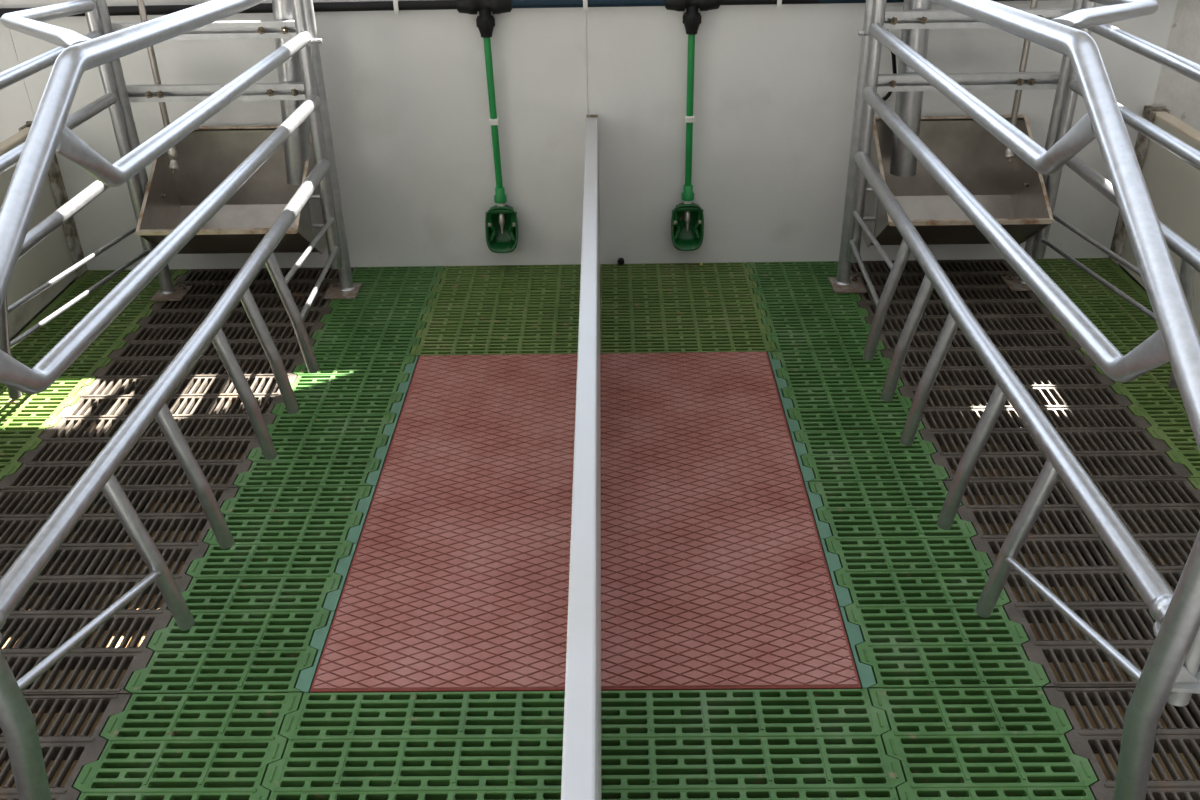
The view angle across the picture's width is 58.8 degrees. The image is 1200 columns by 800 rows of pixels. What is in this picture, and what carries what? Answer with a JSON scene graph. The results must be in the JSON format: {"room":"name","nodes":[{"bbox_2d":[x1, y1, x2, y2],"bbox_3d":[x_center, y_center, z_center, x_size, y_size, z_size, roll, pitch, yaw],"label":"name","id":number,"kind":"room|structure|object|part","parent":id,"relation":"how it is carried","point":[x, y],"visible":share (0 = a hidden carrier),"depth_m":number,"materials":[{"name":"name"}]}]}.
{"room":"farm building","nodes":[
{"label":"farm building","id":0,"kind":"room"},
{"bbox_2d":[10,280,73,341],"bbox_3d":[-2.841,0.422,2.429,2.355,0.478,2.420,-1,30,1],"label":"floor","id":1,"kind":"structure","parent":0,"point":[69,284],"depth_m":3.17,"materials":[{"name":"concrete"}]},
{"bbox_2d":[0,400,1199,787],"bbox_3d":[-0.020,1.214,1.553,8.000,0.100,5.300,-1,30,1],"label":"floor","id":2,"kind":"structure","parent":0,"point":[1052,666],"depth_m":2.60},
{"bbox_2d":[74,0,1199,393],"bbox_3d":[-0.019,-0.639,3.224,8.000,1.425,0.028,-1,30,1],"label":"wall","id":3,"kind":"structure","parent":0,"point":[1180,94],"depth_m":3.04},
{"bbox_2d":[0,0,78,279],"bbox_3d":[-2.834,-0.787,3.133,2.376,0.969,0.012,-1,30,1],"label":"board","id":4,"kind":"object","parent":3,"relation":"attached to","point":[16,110],"depth_m":3.07,"materials":[{"name":"white plastic"}]},
{"bbox_2d":[0,293,190,542],"bbox_3d":[-1.301,0.265,2.328,0.014,0.084,2.420,-1,30,1],"label":"trim","id":5,"kind":"structure","parent":3,"relation":"attached to","point":[189,293],"depth_m":2.56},
{"bbox_2d":[0,359,111,480],"bbox_3d":[-1.454,0.056,2.566,0.322,0.034,0.597,-1,30,1],"label":"panel","id":6,"kind":"object","parent":5,"relation":"on","point":[23,419],"visible":0.61,"depth_m":2.59,"materials":[{"name":"green plastic"}]},
{"bbox_2d":[11,269,188,359],"bbox_3d":[-1.450,-0.246,3.085,0.322,0.034,0.597,-1,30,1],"label":"panel","id":7,"kind":"object","parent":5,"relation":"on","point":[39,343],"visible":0.52,"depth_m":3.04,"materials":[{"name":"green plastic"}]},
{"bbox_2d":[0,121,87,338],"bbox_3d":[-1.645,0.117,1.966,0.056,0.467,2.899,-1,30,1],"label":"wall","id":8,"kind":"structure","parent":7,"relation":"on","point":[60,250],"depth_m":3.09,"materials":[{"name":"white paint"}]},
{"bbox_2d":[96,0,191,300],"bbox_3d":[-1.280,-0.680,2.950,0.090,0.848,0.095,-1,30,1],"label":"post","id":9,"kind":"object","parent":7,"relation":"on","point":[167,291],"visible":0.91,"depth_m":2.92,"materials":[{"name":"metal"}]},
{"bbox_2d":[0,0,154,398],"bbox_3d":[-1.084,-0.249,2.090,0.594,0.956,1.901,-1,30,1],"label":"railing","id":10,"kind":"object","parent":9,"relation":"attached to","point":[29,22],"visible":0.87,"depth_m":2.55,"materials":[{"name":"metal"}]},
{"bbox_3d":[-1.312,-0.486,1.951,0.031,0.055,1.853,-1,30,1],"label":"rail","id":11,"kind":"part","parent":10,"relation":"part of","materials":[{"name":"metal"}]},
{"bbox_3d":[-1.309,-0.348,2.031,0.031,0.053,1.853,-1,30,1],"label":"rail","id":12,"kind":"part","parent":10,"relation":"part of","materials":[{"name":"metal"}]},
{"bbox_3d":[-1.306,-0.189,2.124,0.033,0.049,1.853,-1,30,1],"label":"rail","id":13,"kind":"part","parent":10,"relation":"part of","materials":[{"name":"metal"}]},
{"bbox_3d":[-1.312,-0.344,2.687,0.012,0.077,0.724,0,30,2],"label":"stub rod","id":14,"kind":"part","parent":10,"relation":"part of","materials":[{"name":"metal"}]},
{"bbox_3d":[-1.322,-0.271,2.730,0.012,0.069,0.725,1,30,4],"label":"stub rod","id":15,"kind":"part","parent":10,"relation":"part of","materials":[{"name":"metal"}]},
{"bbox_3d":[-1.274,-0.316,3.161,0.090,0.005,0.095,-1,30,1],"label":"plate","id":16,"kind":"part","parent":9,"relation":"part of","materials":[{"name":"metal"}]},
{"bbox_2d":[111,20,295,39],"bbox_3d":[-1.037,-0.972,2.803,0.506,0.042,0.038,-1,30,1],"label":"rail","id":17,"kind":"object","parent":9,"relation":"attached to","point":[261,29],"visible":0.46,"depth_m":2.80,"materials":[{"name":"metal"}]},
{"bbox_2d":[126,82,305,101],"bbox_3d":[-1.035,-0.832,2.884,0.506,0.042,0.038,-1,30,1],"label":"rail","id":18,"kind":"object","parent":9,"relation":"attached to","point":[293,90],"visible":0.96,"depth_m":2.88,"materials":[{"name":"metal"}]},
{"bbox_2d":[137,0,178,173],"bbox_3d":[-1.207,-0.865,2.889,0.026,0.510,0.039,-1,30,1],"label":"pipe","id":19,"kind":"object","parent":18,"relation":"attached to","point":[172,153],"visible":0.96,"depth_m":2.89,"materials":[{"name":"silver metal"}]},
{"bbox_2d":[135,125,326,253],"bbox_3d":[-1.035,-0.563,3.033,0.494,0.347,0.338,-1,30,1],"label":"trough","id":20,"kind":"object","parent":9,"relation":"attached to","point":[208,155],"visible":0.74,"depth_m":3.12,"materials":[{"name":"silver metal"}]},
{"bbox_3d":[-1.266,-0.560,3.038,0.003,0.345,0.336,-1,30,1],"label":"plate","id":21,"kind":"part","parent":20,"relation":"part of","materials":[{"name":"silver metal"}]},
{"bbox_2d":[272,0,310,184],"bbox_3d":[-0.848,-0.851,2.940,0.114,0.508,0.072,-1,30,1],"label":"pipe","id":22,"kind":"object","parent":20,"relation":"attached to","point":[297,146],"visible":0.5,"depth_m":2.94,"materials":[{"name":"metal"}]},
{"bbox_3d":[-0.825,-0.564,3.032,0.003,0.345,0.336,-1,30,1],"label":"plate","id":23,"kind":"part","parent":20,"relation":"part of","materials":[{"name":"silver metal"}]},
{"bbox_2d":[0,279,275,734],"bbox_3d":[-1.042,0.262,2.325,0.014,0.084,2.420,-1,30,1],"label":"trim","id":24,"kind":"structure","parent":3,"relation":"attached to","point":[162,478],"depth_m":2.18,"materials":[{"name":"grey metal"}]},
{"bbox_2d":[0,694,131,799],"bbox_3d":[-1.048,0.655,1.524,0.532,0.036,0.596,-1,30,1],"label":"grate","id":25,"kind":"object","parent":24,"relation":"on","point":[86,749],"visible":0.62,"depth_m":1.69,"materials":[{"name":"grey metal"}]},
{"bbox_2d":[0,488,238,695],"bbox_3d":[-1.044,0.354,2.043,0.532,0.036,0.596,-1,30,1],"label":"grate","id":26,"kind":"object","parent":24,"relation":"on","point":[110,658],"visible":0.76,"depth_m":2.03,"materials":[{"name":"grey metal"}]},
{"bbox_2d":[0,357,304,490],"bbox_3d":[-1.041,0.053,2.562,0.532,0.036,0.596,-1,30,1],"label":"grate","id":27,"kind":"object","parent":24,"relation":"on","point":[55,442],"visible":0.72,"depth_m":2.52,"materials":[{"name":"brown metal"}]},
{"bbox_2d":[108,267,353,359],"bbox_3d":[-1.038,-0.249,3.080,0.532,0.036,0.596,-1,30,1],"label":"grate","id":28,"kind":"object","parent":24,"relation":"on","point":[204,281],"visible":0.64,"depth_m":3.04,"materials":[{"name":"brown metal"}]},
{"bbox_2d":[1,0,587,269],"bbox_3d":[-0.840,-0.808,3.108,1.611,0.969,0.012,-1,30,1],"label":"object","id":29,"kind":"structure","parent":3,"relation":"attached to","point":[406,90],"depth_m":3.10,"materials":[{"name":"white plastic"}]},
{"bbox_2d":[0,0,1030,37],"bbox_3d":[-0.028,-1.059,2.920,8.000,0.112,0.052,-1,30,1],"label":"pipe","id":30,"kind":"object","parent":29,"relation":"attached to","point":[485,22],"visible":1,"depth_m":2.90,"materials":[{"name":"black plastic"}]},
{"bbox_2d":[483,38,517,252],"bbox_3d":[-0.301,-0.739,3.098,0.098,0.643,0.068,-1,30,1],"label":"drinker","id":31,"kind":"object","parent":30,"relation":"attached to","point":[501,223],"visible":0.99,"depth_m":3.19,"materials":[{"name":"green plastic"}]},
{"bbox_2d":[485,205,517,252],"bbox_3d":[-0.297,-0.521,3.224,0.098,0.138,0.068,-1,30,1],"label":"bowl","id":32,"kind":"object","parent":31,"relation":"on","point":[501,223],"depth_m":3.23,"materials":[{"name":"plastic"}]},
{"bbox_2d":[671,35,703,250],"bbox_3d":[0.260,-0.745,3.091,0.098,0.643,0.068,-1,30,1],"label":"drinker","id":33,"kind":"object","parent":30,"relation":"attached to","point":[687,220],"visible":1,"depth_m":3.18,"materials":[{"name":"green plastic"}]},
{"bbox_2d":[671,202,703,250],"bbox_3d":[0.264,-0.527,3.217,0.098,0.138,0.068,-1,30,1],"label":"bowl","id":34,"kind":"object","parent":33,"relation":"on","point":[687,220],"depth_m":3.22,"materials":[{"name":"plastic"}]},
{"bbox_2d":[586,0,1177,263],"bbox_3d":[0.778,-0.826,3.088,1.623,0.969,0.012,-1,30,1],"label":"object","id":35,"kind":"structure","parent":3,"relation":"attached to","point":[775,87],"depth_m":3.08,"materials":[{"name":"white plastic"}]},
{"bbox_2d":[618,258,623,264],"bbox_3d":[0.065,-0.430,3.303,0.021,0.021,0.018,-1,30,1],"label":"plug","id":36,"kind":"object","parent":35,"relation":"attached to","point":[620,260],"visible":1,"depth_m":3.30,"materials":[{"name":"black plastic"}]},
{"bbox_2d":[882,29,896,100],"bbox_3d":[0.791,-0.944,2.953,0.056,0.257,0.100,19,36,30],"label":"cable","id":37,"kind":"object","parent":35,"relation":"attached to","point":[888,95],"visible":0.43,"depth_m":2.96,"materials":[{"name":"plastic"}]},
{"bbox_2d":[920,271,1199,764],"bbox_3d":[1.000,0.240,2.299,0.014,0.084,2.420,-1,30,1],"label":"trim","id":38,"kind":"structure","parent":3,"relation":"attached to","point":[965,364],"depth_m":2.09,"materials":[{"name":"grey metal"}]},
{"bbox_2d":[850,259,1080,350],"bbox_3d":[1.004,-0.271,3.055,0.532,0.036,0.596,-1,30,1],"label":"grate","id":39,"kind":"object","parent":38,"relation":"on","point":[975,272],"visible":0.68,"depth_m":3.02,"materials":[{"name":"brown metal"}]},
{"bbox_2d":[881,348,1191,480],"bbox_3d":[1.000,0.031,2.536,0.532,0.036,0.596,-1,30,1],"label":"grate","id":40,"kind":"object","parent":38,"relation":"on","point":[1153,455],"visible":0.74,"depth_m":2.50,"materials":[{"name":"brown metal"}]},
{"bbox_2d":[943,478,1199,687],"bbox_3d":[0.997,0.332,2.017,0.532,0.036,0.596,-1,30,1],"label":"grate","id":41,"kind":"object","parent":38,"relation":"on","point":[1043,652],"visible":0.71,"depth_m":2.04,"materials":[{"name":"grey metal"}]},
{"bbox_2d":[1043,688,1199,799],"bbox_3d":[0.994,0.634,1.498,0.532,0.036,0.596,-1,30,1],"label":"grate","id":42,"kind":"object","parent":38,"relation":"on","point":[1087,742],"visible":0.68,"depth_m":1.66,"materials":[{"name":"grey metal"}]},
{"bbox_2d":[1002,284,1198,532],"bbox_3d":[1.259,0.237,2.296,0.014,0.084,2.420,-1,30,1],"label":"trim","id":43,"kind":"structure","parent":3,"relation":"attached to","point":[1004,284],"depth_m":2.51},
{"bbox_2d":[1005,258,1158,347],"bbox_3d":[1.416,-0.276,3.049,0.322,0.034,0.597,-1,30,1],"label":"panel","id":44,"kind":"object","parent":43,"relation":"on","point":[1124,325],"visible":0.56,"depth_m":3.04,"materials":[{"name":"green plastic"}]},
{"bbox_2d":[1001,0,1082,290],"bbox_3d":[1.234,-0.707,2.918,0.090,0.848,0.095,-1,30,1],"label":"post","id":45,"kind":"object","parent":44,"relation":"on","point":[1015,283],"visible":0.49,"depth_m":2.90,"materials":[{"name":"metal"}]},
{"bbox_2d":[862,115,1053,246],"bbox_3d":[0.993,-0.584,3.008,0.494,0.347,0.338,-1,30,1],"label":"trough","id":46,"kind":"object","parent":45,"relation":"attached to","point":[1014,193],"visible":0.71,"depth_m":3.10,"materials":[{"name":"silver metal"}]},
{"bbox_3d":[0.783,-0.582,3.012,0.003,0.345,0.336,-1,30,1],"label":"plate","id":47,"kind":"part","parent":46,"relation":"part of","materials":[{"name":"silver metal"}]},
{"bbox_3d":[1.224,-0.586,3.006,0.003,0.345,0.336,-1,30,1],"label":"plate","id":48,"kind":"part","parent":46,"relation":"part of","materials":[{"name":"silver metal"}]},
{"bbox_2d":[877,71,1059,91],"bbox_3d":[0.983,-0.853,2.859,0.506,0.042,0.038,-1,30,1],"label":"rail","id":49,"kind":"object","parent":45,"relation":"attached to","point":[985,80],"visible":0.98,"depth_m":2.86,"materials":[{"name":"metal"}]},
{"bbox_2d":[1004,0,1037,162],"bbox_3d":[1.141,-0.890,2.860,0.026,0.510,0.039,-1,30,1],"label":"pipe","id":50,"kind":"object","parent":49,"relation":"attached to","point":[1009,155],"visible":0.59,"depth_m":2.90,"materials":[{"name":"silver metal"}]},
{"bbox_2d":[884,8,1071,28],"bbox_3d":[0.981,-0.993,2.777,0.506,0.042,0.038,-1,30,1],"label":"rail","id":51,"kind":"object","parent":45,"relation":"attached to","point":[920,19],"visible":0.57,"depth_m":2.78,"materials":[{"name":"metal"}]},
{"bbox_2d":[890,0,931,176],"bbox_3d":[0.852,-0.869,2.918,0.093,0.508,0.072,-1,30,1],"label":"pipe","id":52,"kind":"object","parent":51,"relation":"attached to","point":[908,104],"visible":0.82,"depth_m":2.92,"materials":[{"name":"metal"}]},
{"bbox_3d":[1.240,-0.343,3.130,0.090,0.005,0.095,-1,30,1],"label":"plate","id":53,"kind":"part","parent":45,"relation":"part of","materials":[{"name":"metal"}]},
{"bbox_2d":[1032,0,1199,388],"bbox_3d":[1.025,-0.271,2.064,0.594,0.956,1.901,-1,30,1],"label":"railing","id":54,"kind":"object","parent":45,"relation":"attached to","point":[1090,17],"visible":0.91,"depth_m":2.43,"materials":[{"name":"metal"}]},
{"bbox_3d":[1.266,-0.369,2.651,0.012,0.077,0.734,-1,30,-1],"label":"stub rod","id":55,"kind":"part","parent":54,"relation":"part of","materials":[{"name":"metal"}]},
{"bbox_3d":[1.278,-0.296,2.693,0.012,0.069,0.735,-2,30,-2],"label":"stub rod","id":56,"kind":"part","parent":54,"relation":"part of","materials":[{"name":"metal"}]},
{"bbox_3d":[1.249,-0.216,2.092,0.033,0.049,1.853,-1,30,1],"label":"rail","id":57,"kind":"part","parent":54,"relation":"part of","materials":[{"name":"metal"}]},
{"bbox_3d":[1.246,-0.376,1.999,0.031,0.053,1.853,-1,30,1],"label":"rail","id":58,"kind":"part","parent":54,"relation":"part of","materials":[{"name":"metal"}]},
{"bbox_3d":[1.244,-0.513,1.919,0.031,0.055,1.853,-1,30,1],"label":"rail","id":59,"kind":"part","parent":54,"relation":"part of","materials":[{"name":"metal"}]},
{"bbox_2d":[1108,105,1199,336],"bbox_3d":[1.591,0.083,1.925,0.056,0.467,2.899,-1,30,1],"label":"wall","id":60,"kind":"structure","parent":44,"relation":"on","point":[1173,184],"depth_m":2.95,"materials":[{"name":"white paint"}]},
{"bbox_2d":[1079,348,1199,477],"bbox_3d":[1.413,0.025,2.530,0.322,0.034,0.597,-1,30,1],"label":"panel","id":61,"kind":"object","parent":43,"relation":"on","point":[1150,395],"visible":0.44,"depth_m":2.50,"materials":[{"name":"green plastic"}]},
{"bbox_2d":[1187,478,1199,489],"bbox_3d":[1.410,0.327,2.011,0.322,0.034,0.597,-1,30,1],"label":"panel","id":62,"kind":"object","parent":43,"relation":"on","point":[1195,482],"visible":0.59,"depth_m":2.25,"materials":[{"name":"green plastic"}]},
{"bbox_2d":[1123,268,1146,292],"bbox_3d":[2.804,0.362,2.358,2.355,0.478,2.420,-1,30,1],"label":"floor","id":63,"kind":"structure","parent":0,"point":[1124,270],"depth_m":3.24,"materials":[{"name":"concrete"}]},
{"bbox_3d":[-0.032,1.648,0.232,8.000,0.478,2.580,-1,30,1],"label":"floor","id":64,"kind":"structure","parent":0,"visible":0},
{"bbox_3d":[-0.021,0.251,2.312,0.014,0.084,2.420,-1,30,1],"label":"trim","id":65,"kind":"structure","parent":64,"relation":"attached to","visible":0},
{"bbox_2d":[310,354,577,692],"bbox_3d":[-0.251,0.194,2.292,0.456,0.034,1.196,-1,30,1],"label":"rubber mat","id":66,"kind":"object","parent":65,"relation":"on","point":[457,580],"visible":0.91,"depth_m":2.10,"materials":[{"name":"red rubber"}]},
{"bbox_2d":[600,352,860,690],"bbox_3d":[0.207,0.189,2.286,0.456,0.034,1.196,-1,30,1],"label":"rubber mat","id":67,"kind":"object","parent":65,"relation":"on","point":[715,575],"visible":0.94,"depth_m":2.10,"materials":[{"name":"red rubber"}]},
{"bbox_2d":[561,114,600,799],"bbox_3d":[-0.020,0.114,1.925,0.039,0.464,2.949,-1,30,0],"label":"divider","id":68,"kind":"object","parent":67,"relation":"on","point":[581,756],"visible":1,"depth_m":1.43,"materials":[{"name":"white plastic"}]},
{"bbox_3d":[-0.489,0.256,2.318,0.014,0.084,2.420,-1,30,1],"label":"trim","id":69,"kind":"structure","parent":64,"relation":"attached to","visible":0},
{"bbox_2d":[295,611,334,694],"bbox_3d":[-0.496,0.449,1.863,0.024,0.032,0.198,-1,30,1],"label":"strip","id":70,"kind":"object","parent":69,"relation":"on","point":[306,678],"visible":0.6,"depth_m":1.84,"materials":[{"name":"teal plastic"}]},
{"bbox_2d":[323,543,356,613],"bbox_3d":[-0.495,0.348,2.036,0.024,0.032,0.198,-1,30,1],"label":"strip","id":71,"kind":"object","parent":69,"relation":"on","point":[332,600],"visible":0.63,"depth_m":2.01,"materials":[{"name":"teal plastic"}]},
{"bbox_2d":[346,486,375,545],"bbox_3d":[-0.494,0.248,2.209,0.024,0.032,0.198,-1,30,1],"label":"strip","id":72,"kind":"object","parent":69,"relation":"on","point":[354,534],"visible":0.63,"depth_m":2.19,"materials":[{"name":"teal plastic"}]},
{"bbox_2d":[366,436,391,486],"bbox_3d":[-0.493,0.147,2.382,0.024,0.032,0.198,-1,30,1],"label":"strip","id":73,"kind":"object","parent":69,"relation":"on","point":[381,453],"visible":0.54,"depth_m":2.37,"materials":[{"name":"teal plastic"}]},
{"bbox_2d":[383,393,405,438],"bbox_3d":[-0.492,0.047,2.555,0.024,0.032,0.198,-1,30,1],"label":"strip","id":74,"kind":"object","parent":69,"relation":"on","point":[389,429],"visible":0.54,"depth_m":2.54,"materials":[{"name":"teal plastic"}]},
{"bbox_2d":[397,356,418,394],"bbox_3d":[-0.491,-0.054,2.728,0.024,0.032,0.198,-1,30,1],"label":"strip","id":75,"kind":"object","parent":69,"relation":"on","point":[403,387],"visible":0.57,"depth_m":2.71,"materials":[{"name":"teal plastic"}]},
{"bbox_2d":[262,691,564,799],"bbox_3d":[-0.270,0.646,1.514,0.481,0.034,0.597,-1,30,1],"label":"panel","id":76,"kind":"object","parent":69,"relation":"on","point":[505,745],"visible":0.87,"depth_m":1.66,"materials":[{"name":"green plastic"}]},
{"bbox_2d":[410,264,580,357],"bbox_3d":[-0.260,-0.258,3.070,0.481,0.034,0.597,-1,30,1],"label":"panel","id":77,"kind":"object","parent":69,"relation":"on","point":[487,309],"visible":0.83,"depth_m":3.03,"materials":[{"name":"green plastic"}]},
{"bbox_3d":[0.447,0.246,2.306,0.014,0.084,2.420,-1,30,1],"label":"trim","id":78,"kind":"structure","parent":64,"relation":"attached to","visible":0},
{"bbox_2d":[600,262,775,353],"bbox_3d":[0.226,-0.264,3.064,0.481,0.034,0.597,-1,30,1],"label":"panel","id":79,"kind":"object","parent":78,"relation":"on","point":[650,307],"visible":0.88,"depth_m":3.02,"materials":[{"name":"green plastic"}]},
{"bbox_2d":[601,688,904,799],"bbox_3d":[0.216,0.641,1.508,0.481,0.034,0.597,-1,30,1],"label":"panel","id":80,"kind":"object","parent":78,"relation":"on","point":[781,744],"visible":0.93,"depth_m":1.66,"materials":[{"name":"green plastic"}]},
{"bbox_2d":[768,352,786,390],"bbox_3d":[0.452,-0.064,2.716,0.024,0.032,0.198,-1,30,1],"label":"strip","id":81,"kind":"object","parent":78,"relation":"on","point":[775,364],"visible":0.57,"depth_m":2.70,"materials":[{"name":"teal plastic"}]},
{"bbox_2d":[778,389,799,432],"bbox_3d":[0.451,0.037,2.543,0.024,0.032,0.198,-1,30,1],"label":"strip","id":82,"kind":"object","parent":78,"relation":"on","point":[793,425],"visible":0.54,"depth_m":2.53,"materials":[{"name":"teal plastic"}]},
{"bbox_2d":[790,432,814,484],"bbox_3d":[0.450,0.137,2.370,0.024,0.032,0.198,-1,30,1],"label":"strip","id":83,"kind":"object","parent":78,"relation":"on","point":[807,474],"visible":0.57,"depth_m":2.35,"materials":[{"name":"teal plastic"}]},
{"bbox_2d":[804,482,831,541],"bbox_3d":[0.449,0.238,2.197,0.024,0.032,0.198,-1,30,1],"label":"strip","id":84,"kind":"object","parent":78,"relation":"on","point":[823,529],"visible":0.66,"depth_m":2.18,"materials":[{"name":"teal plastic"}]},
{"bbox_2d":[820,539,851,610],"bbox_3d":[0.448,0.338,2.024,0.024,0.032,0.198,-1,30,1],"label":"strip","id":85,"kind":"object","parent":78,"relation":"on","point":[842,594],"visible":0.63,"depth_m":2.00,"materials":[{"name":"teal plastic"}]},
{"bbox_2d":[840,607,875,690],"bbox_3d":[0.447,0.439,1.851,0.024,0.032,0.198,-1,30,1],"label":"strip","id":86,"kind":"object","parent":78,"relation":"on","point":[853,633],"visible":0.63,"depth_m":1.83,"materials":[{"name":"teal plastic"}]},
{"bbox_3d":[0.741,0.243,2.302,0.014,0.084,2.420,-1,30,1],"label":"trim","id":87,"kind":"structure","parent":64,"relation":"attached to","visible":0},
{"bbox_2d":[745,261,884,351],"bbox_3d":[0.602,-0.268,3.059,0.301,0.034,0.597,-1,30,1],"label":"panel","id":88,"kind":"object","parent":87,"relation":"on","point":[803,311],"visible":0.88,"depth_m":3.02,"materials":[{"name":"green plastic"}]},
{"bbox_2d":[828,0,872,292],"bbox_3d":[0.723,-0.704,2.928,0.092,0.848,0.103,-1,30,1],"label":"post","id":89,"kind":"object","parent":88,"relation":"on","point":[843,283],"visible":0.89,"depth_m":2.98,"materials":[{"name":"metal"}]},
{"bbox_3d":[0.729,-0.339,3.140,0.092,0.005,0.103,-1,30,1],"label":"plate","id":90,"kind":"part","parent":89,"relation":"part of","materials":[{"name":"metal"}]},
{"bbox_2d":[847,0,1199,799],"bbox_3d":[0.712,-0.271,2.057,0.154,0.971,1.933,-1,30,1],"label":"railing","id":91,"kind":"object","parent":89,"relation":"attached to","point":[1170,673],"visible":1,"depth_m":1.60,"materials":[{"name":"metal"}]},
{"bbox_3d":[0.695,-0.329,2.787,0.013,0.056,0.560,2,30,5],"label":"stub rod","id":92,"kind":"part","parent":91,"relation":"part of","materials":[{"name":"metal"}]},
{"bbox_3d":[0.706,-0.409,2.741,0.013,0.065,0.558,0,30,2],"label":"stub rod","id":93,"kind":"part","parent":91,"relation":"part of","materials":[{"name":"metal"}]},
{"bbox_3d":[0.705,-0.672,2.121,0.033,0.170,1.371,-1,30,1],"label":"rail","id":94,"kind":"part","parent":91,"relation":"part of","materials":[{"name":"metal"}]},
{"bbox_3d":[0.710,-0.192,2.113,0.040,0.053,1.867,-1,30,1],"label":"rail","id":95,"kind":"part","parent":91,"relation":"part of","materials":[{"name":"metal"}]},
{"bbox_3d":[0.707,-0.441,2.059,0.033,0.158,1.710,-1,30,1],"label":"rail","id":96,"kind":"part","parent":91,"relation":"part of","materials":[{"name":"metal"}]},
{"bbox_3d":[0.683,0.311,1.548,0.014,0.109,0.388,-4,30,-5],"label":"stub rod","id":97,"kind":"part","parent":91,"relation":"part of","materials":[{"name":"metal"}]},
{"bbox_3d":[0.741,0.109,1.216,0.029,0.554,0.025,-1,30,1],"label":"latch rod","id":98,"kind":"part","parent":91,"relation":"part of","materials":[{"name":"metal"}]},
{"bbox_2d":[771,350,948,481],"bbox_3d":[0.599,0.034,2.540,0.301,0.034,0.597,-1,30,1],"label":"panel","id":99,"kind":"object","parent":87,"relation":"on","point":[847,431],"visible":0.85,"depth_m":2.50,"materials":[{"name":"green plastic"}]},
{"bbox_2d":[808,480,1048,689],"bbox_3d":[0.595,0.335,2.022,0.301,0.034,0.597,-1,30,1],"label":"panel","id":100,"kind":"object","parent":87,"relation":"on","point":[915,586],"visible":0.91,"depth_m":1.96,"materials":[{"name":"green plastic"}]},
{"bbox_2d":[868,687,1097,799],"bbox_3d":[0.592,0.637,1.503,0.301,0.034,0.597,-1,30,1],"label":"panel","id":101,"kind":"object","parent":87,"relation":"on","point":[947,743],"visible":0.99,"depth_m":1.65,"materials":[{"name":"green plastic"}]},
{"bbox_3d":[-0.783,0.259,2.321,0.014,0.084,2.420,-1,30,1],"label":"trim","id":102,"kind":"structure","parent":64,"relation":"attached to","visible":0},
{"bbox_2d":[73,693,302,799],"bbox_3d":[-0.646,0.650,1.518,0.301,0.034,0.597,-1,30,1],"label":"panel","id":103,"kind":"object","parent":102,"relation":"on","point":[161,746],"visible":0.96,"depth_m":1.67,"materials":[{"name":"green plastic"}]},
{"bbox_2d":[125,486,371,695],"bbox_3d":[-0.643,0.349,2.037,0.301,0.034,0.597,-1,30,1],"label":"panel","id":104,"kind":"object","parent":102,"relation":"on","point":[255,604],"visible":0.91,"depth_m":1.98,"materials":[{"name":"green plastic"}]},
{"bbox_2d":[234,355,414,488],"bbox_3d":[-0.639,0.047,2.556,0.301,0.034,0.597,-1,30,1],"label":"panel","id":105,"kind":"object","parent":102,"relation":"on","point":[335,435],"visible":0.88,"depth_m":2.51,"materials":[{"name":"green plastic"}]},
{"bbox_2d":[311,266,444,356],"bbox_3d":[-0.636,-0.254,3.075,0.301,0.034,0.597,-1,30,1],"label":"panel","id":106,"kind":"object","parent":102,"relation":"on","point":[384,318],"visible":0.89,"depth_m":3.03,"materials":[{"name":"green plastic"}]},
{"bbox_2d":[305,0,361,298],"bbox_3d":[-0.769,-0.688,2.947,0.092,0.848,0.103,-1,30,1],"label":"post","id":107,"kind":"object","parent":106,"relation":"on","point":[346,289],"visible":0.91,"depth_m":2.99,"materials":[{"name":"metal"}]},
{"bbox_2d":[0,0,341,799],"bbox_3d":[-0.771,-0.255,2.075,0.154,0.971,1.933,-1,30,1],"label":"railing","id":108,"kind":"object","parent":107,"relation":"attached to","point":[48,133],"visible":1,"depth_m":1.74,"materials":[{"name":"metal"}]},
{"bbox_3d":[-0.742,0.331,1.559,0.014,0.109,0.372,3,30,7],"label":"stub rod","id":109,"kind":"part","parent":108,"relation":"part of","materials":[{"name":"metal"}]},
{"bbox_3d":[-0.769,-0.425,2.078,0.033,0.158,1.710,-1,30,1],"label":"rail","id":110,"kind":"part","parent":108,"relation":"part of","materials":[{"name":"metal"}]},
{"bbox_3d":[-0.766,-0.176,2.132,0.040,0.053,1.867,-1,30,1],"label":"rail","id":111,"kind":"part","parent":108,"relation":"part of","materials":[{"name":"metal"}]},
{"bbox_3d":[-0.771,-0.657,2.139,0.033,0.170,1.371,-1,30,1],"label":"rail","id":112,"kind":"part","parent":108,"relation":"part of","materials":[{"name":"metal"}]},
{"bbox_3d":[-0.751,-0.386,2.745,0.013,0.065,0.591,-1,30,-1],"label":"stub rod","id":113,"kind":"part","parent":108,"relation":"part of","materials":[{"name":"metal"}]},
{"bbox_3d":[-0.738,-0.306,2.791,0.013,0.056,0.593,-3,30,-3],"label":"stub rod","id":114,"kind":"part","parent":108,"relation":"part of","materials":[{"name":"metal"}]},
{"bbox_3d":[-0.763,-0.323,3.158,0.092,0.005,0.103,-1,30,1],"label":"plate","id":115,"kind":"part","parent":107,"relation":"part of","materials":[{"name":"metal"}]}
]}

